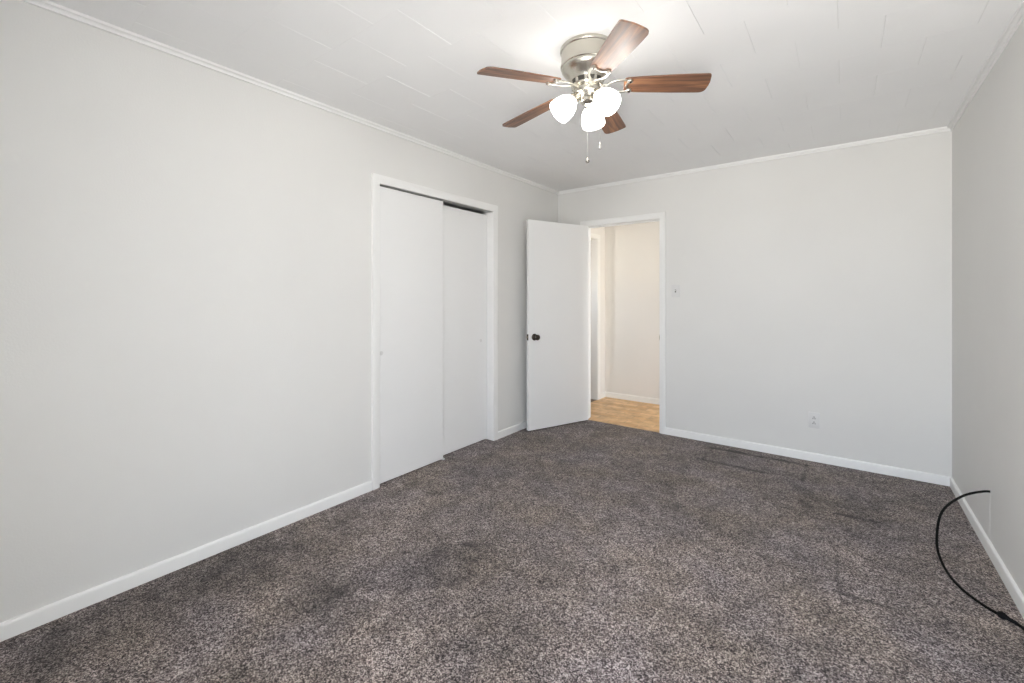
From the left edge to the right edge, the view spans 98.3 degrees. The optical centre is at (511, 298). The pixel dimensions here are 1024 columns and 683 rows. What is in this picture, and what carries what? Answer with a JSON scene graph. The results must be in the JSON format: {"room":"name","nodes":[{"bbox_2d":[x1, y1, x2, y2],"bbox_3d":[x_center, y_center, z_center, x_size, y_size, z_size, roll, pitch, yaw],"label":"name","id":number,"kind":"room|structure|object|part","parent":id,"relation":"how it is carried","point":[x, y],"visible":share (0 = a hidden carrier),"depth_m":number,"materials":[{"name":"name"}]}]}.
{"room":"empty bedroom","nodes":[
{"label":"empty bedroom","id":0,"kind":"room"},
{"bbox_2d":[0,0,604,622],"bbox_3d":[-0.826,0.056,3.635,0.749,2.622,5.740,0,0,37],"label":"wall","id":1,"kind":"structure","parent":0,"point":[185,246],"depth_m":2.06,"materials":[{"name":"beige paint"}]},
{"bbox_2d":[0,481,371,641],"bbox_3d":[-1.567,1.245,2.063,0.013,0.084,2.135,0,0,37],"label":"baseboard","id":2,"kind":"structure","parent":1,"relation":"attached to","point":[20,624],"depth_m":2.01,"materials":[{"name":"white paint"}]},
{"bbox_2d":[20,0,558,194],"bbox_3d":[-0.845,-1.143,3.013,0.027,0.031,4.521,0,0,37],"label":"crown molding","id":3,"kind":"structure","parent":1,"relation":"attached to","point":[47,5],"depth_m":2.26,"materials":[{"name":"white paint"}]},
{"bbox_2d":[380,186,442,483],"bbox_3d":[-0.733,0.249,3.231,0.030,2.017,0.615,0,0,37],"label":"door","id":4,"kind":"structure","parent":1,"relation":"in","point":[411,225],"depth_m":3.21,"materials":[{"name":"white paint"}]},
{"bbox_2d":[371,173,497,489],"bbox_3d":[-0.572,0.230,3.481,0.131,2.115,1.319,0,0,37],"label":"door frame","id":5,"kind":"structure","parent":1,"relation":"attached to","point":[377,180],"depth_m":3.25,"materials":[{"name":"white paint"}]},
{"bbox_2d":[443,205,486,454],"bbox_3d":[-0.425,0.257,3.726,0.030,2.003,0.636,0,0,37],"label":"door","id":6,"kind":"structure","parent":1,"relation":"in","point":[464,231],"depth_m":3.73,"materials":[{"name":"white paint"}]},
{"bbox_2d":[498,421,526,438],"bbox_3d":[0.189,1.245,4.401,0.013,0.084,1.059,0,0,37],"label":"baseboard","id":7,"kind":"structure","parent":1,"relation":"attached to","point":[522,425],"depth_m":4.14,"materials":[{"name":"white paint"}]},
{"bbox_2d":[591,233,599,399],"bbox_3d":[0.813,0.247,5.256,0.105,2.080,0.860,0,0,37],"label":"door frame","id":8,"kind":"structure","parent":1,"relation":"attached to","point":[595,238],"depth_m":5.55,"materials":[{"name":"beige paint"}]},
{"bbox_2d":[0,397,1023,682],"bbox_3d":[0.442,1.327,2.670,3.897,0.120,5.760,0,0,37],"label":"floor","id":9,"kind":"structure","parent":0,"point":[586,551],"depth_m":1.94,"materials":[{"name":"grey carpet"}]},
{"bbox_2d":[935,489,1023,630],"bbox_3d":[1.932,1.105,1.789,0.239,0.326,1.181,0,0,37],"label":"cable","id":10,"kind":"object","parent":9,"relation":"on","point":[1002,615],"visible":0.99,"depth_m":2.06,"materials":[{"name":"black plastic"}]},
{"bbox_2d":[48,0,1021,190],"bbox_3d":[0.356,-1.215,2.072,3.317,0.120,4.701,0,0,37],"label":"ceiling","id":11,"kind":"structure","parent":0,"point":[788,76],"depth_m":2.15,"materials":[{"name":"paint"}]},
{"bbox_2d":[477,19,711,162],"bbox_3d":[0.348,-0.902,2.080,1.023,0.511,1.020,0,0,37],"label":"ceiling fan","id":12,"kind":"object","parent":11,"relation":"hanging from","point":[587,59],"visible":1,"depth_m":1.98,"materials":[{"name":"brown wood"}]},
{"bbox_3d":[0.037,-0.953,1.896,0.371,0.006,0.119,-6,15,-27],"label":"blade","id":13,"kind":"part","parent":12,"relation":"part of","materials":[{"name":"brown wood"}]},
{"bbox_3d":[0.103,-0.957,2.301,0.371,0.006,0.119,-7,7,45],"label":"blade","id":14,"kind":"part","parent":12,"relation":"part of","materials":[{"name":"brown wood"}]},
{"bbox_3d":[0.247,-0.884,2.039,0.111,0.096,0.111,43,-7,41],"label":"lamp shade","id":15,"kind":"part","parent":12,"relation":"part of","materials":[{"name":"white glass"}]},
{"bbox_2d":[571,92,580,102],"bbox_3d":[0.300,-0.932,2.046,0.051,0.052,0.051,43,-7,41],"label":"socket","id":16,"kind":"object","parent":12,"relation":"attached to","point":[576,96],"depth_m":2.02,"materials":[{"name":"silver metal"}]},
{"bbox_3d":[0.359,-0.817,2.108,0.004,0.280,0.007,0,0,11],"label":"pull chain","id":17,"kind":"part","parent":12,"relation":"part of","materials":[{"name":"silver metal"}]},
{"bbox_2d":[585,103,593,108],"bbox_3d":[0.368,-0.932,2.097,0.051,0.051,0.052,-11,-46,13],"label":"socket","id":18,"kind":"object","parent":12,"relation":"attached to","point":[590,106],"depth_m":2.09,"materials":[{"name":"metal"}]},
{"bbox_3d":[0.389,-0.884,2.146,0.111,0.111,0.096,-11,-46,13],"label":"lamp shade","id":19,"kind":"part","parent":12,"relation":"part of","materials":[{"name":"white glass"}]},
{"bbox_2d":[591,88,598,97],"bbox_3d":[0.378,-0.932,2.013,0.051,0.051,0.052,-13,49,-26],"label":"socket","id":20,"kind":"object","parent":12,"relation":"attached to","point":[593,90],"depth_m":2.00,"materials":[{"name":"silver metal"}]},
{"bbox_3d":[0.408,-0.887,1.974,0.055,0.055,0.085,-13,49,-26],"label":"bulb","id":21,"kind":"part","parent":12,"relation":"part of","materials":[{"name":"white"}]},
{"bbox_3d":[0.410,-0.884,1.970,0.111,0.111,0.096,-13,49,-26],"label":"lamp shade","id":22,"kind":"part","parent":12,"relation":"part of","materials":[{"name":"white glass"}]},
{"bbox_3d":[0.510,-0.965,2.363,0.119,0.006,0.371,-13,-9,26],"label":"blade","id":23,"kind":"part","parent":12,"relation":"part of","materials":[{"name":"brown wood"}]},
{"bbox_3d":[0.401,-0.958,1.707,0.119,0.006,0.371,12,3,-9],"label":"blade","id":24,"kind":"part","parent":12,"relation":"part of","materials":[{"name":"brown wood"}]},
{"bbox_3d":[0.694,-0.966,1.995,0.371,0.006,0.119,3,-12,9],"label":"blade","id":25,"kind":"part","parent":12,"relation":"part of","materials":[{"name":"brown wood"}]},
{"bbox_2d":[605,221,658,398],"bbox_3d":[2.349,0.092,4.902,3.035,2.550,0.100,0,0,37],"label":"wall","id":26,"kind":"structure","parent":0,"point":[631,250],"depth_m":5.49,"materials":[{"name":"beige paint"}]},
{"bbox_2d":[605,392,658,404],"bbox_3d":[2.321,1.245,4.853,2.820,0.084,0.013,0,0,37],"label":"baseboard","id":27,"kind":"structure","parent":26,"relation":"attached to","point":[607,394],"depth_m":5.47,"materials":[{"name":"beige paint"}]},
{"bbox_2d":[558,131,951,476],"bbox_3d":[1.769,0.056,3.948,3.312,2.622,0.115,0,0,37],"label":"wall","id":28,"kind":"structure","parent":0,"point":[819,282],"depth_m":3.44,"materials":[{"name":"beige paint"}]},
{"bbox_2d":[580,212,665,433],"bbox_3d":[1.109,0.242,4.436,0.887,2.090,0.132,0,0,37],"label":"door frame","id":29,"kind":"structure","parent":28,"relation":"attached to","point":[653,217],"depth_m":4.16,"materials":[{"name":"white paint"}]},
{"bbox_2d":[526,219,587,430],"bbox_3d":[0.463,0.256,4.386,0.758,1.999,0.162,0,0,-31],"label":"door","id":30,"kind":"structure","parent":29,"relation":"attached to","point":[557,253],"depth_m":4.35,"materials":[{"name":"white paint"}]},
{"bbox_2d":[672,285,679,296],"bbox_3d":[1.501,-0.066,4.066,0.072,0.116,0.018,0,0,37],"label":"light switch","id":31,"kind":"object","parent":28,"relation":"attached to","point":[675,288],"visible":1,"depth_m":4.06,"materials":[{"name":"white plastic"}]},
{"bbox_2d":[558,126,950,194],"bbox_3d":[1.724,-1.143,3.893,3.077,0.031,0.027,0,0,37],"label":"crown molding","id":32,"kind":"structure","parent":28,"relation":"attached to","point":[941,129],"depth_m":3.58,"materials":[{"name":"white paint"}]},
{"bbox_2d":[665,427,949,485],"bbox_3d":[2.191,1.245,3.550,1.918,0.084,0.013,0,0,37],"label":"baseboard","id":33,"kind":"structure","parent":28,"relation":"attached to","point":[815,457],"depth_m":3.41,"materials":[{"name":"white paint"}]},
{"bbox_2d":[808,412,819,428],"bbox_3d":[2.346,0.949,3.437,0.074,0.120,0.009,0,0,37],"label":"power outlet","id":34,"kind":"object","parent":28,"relation":"attached to","point":[813,418],"visible":1,"depth_m":3.44,"materials":[{"name":"white plastic"}]},
{"bbox_2d":[952,19,1023,595],"bbox_3d":[1.656,0.056,1.142,0.120,2.622,4.736,0,0,37],"label":"wall","id":35,"kind":"structure","parent":0,"point":[988,137],"depth_m":2.18,"materials":[{"name":"beige paint"}]},
{"bbox_2d":[965,493,989,539],"bbox_3d":[2.549,1.085,2.429,0.002,0.236,0.578,0,0,37],"label":"wall patch","id":36,"kind":"structure","parent":35,"relation":"attached to","point":[979,504],"depth_m":2.32,"materials":[{"name":"grey paint"}]},
{"bbox_2d":[947,0,1023,130],"bbox_3d":[1.593,-1.143,1.180,0.027,0.031,4.521,0,0,37],"label":"crown molding","id":37,"kind":"structure","parent":35,"relation":"attached to","point":[1018,16],"depth_m":2.12,"materials":[{"name":"white paint"}]},
{"bbox_2d":[950,477,1023,618],"bbox_3d":[1.599,1.245,1.176,0.013,0.084,4.521,0,0,37],"label":"baseboard","id":38,"kind":"structure","parent":35,"relation":"attached to","point":[1010,584],"depth_m":2.12,"materials":[{"name":"white paint"}]}
]}

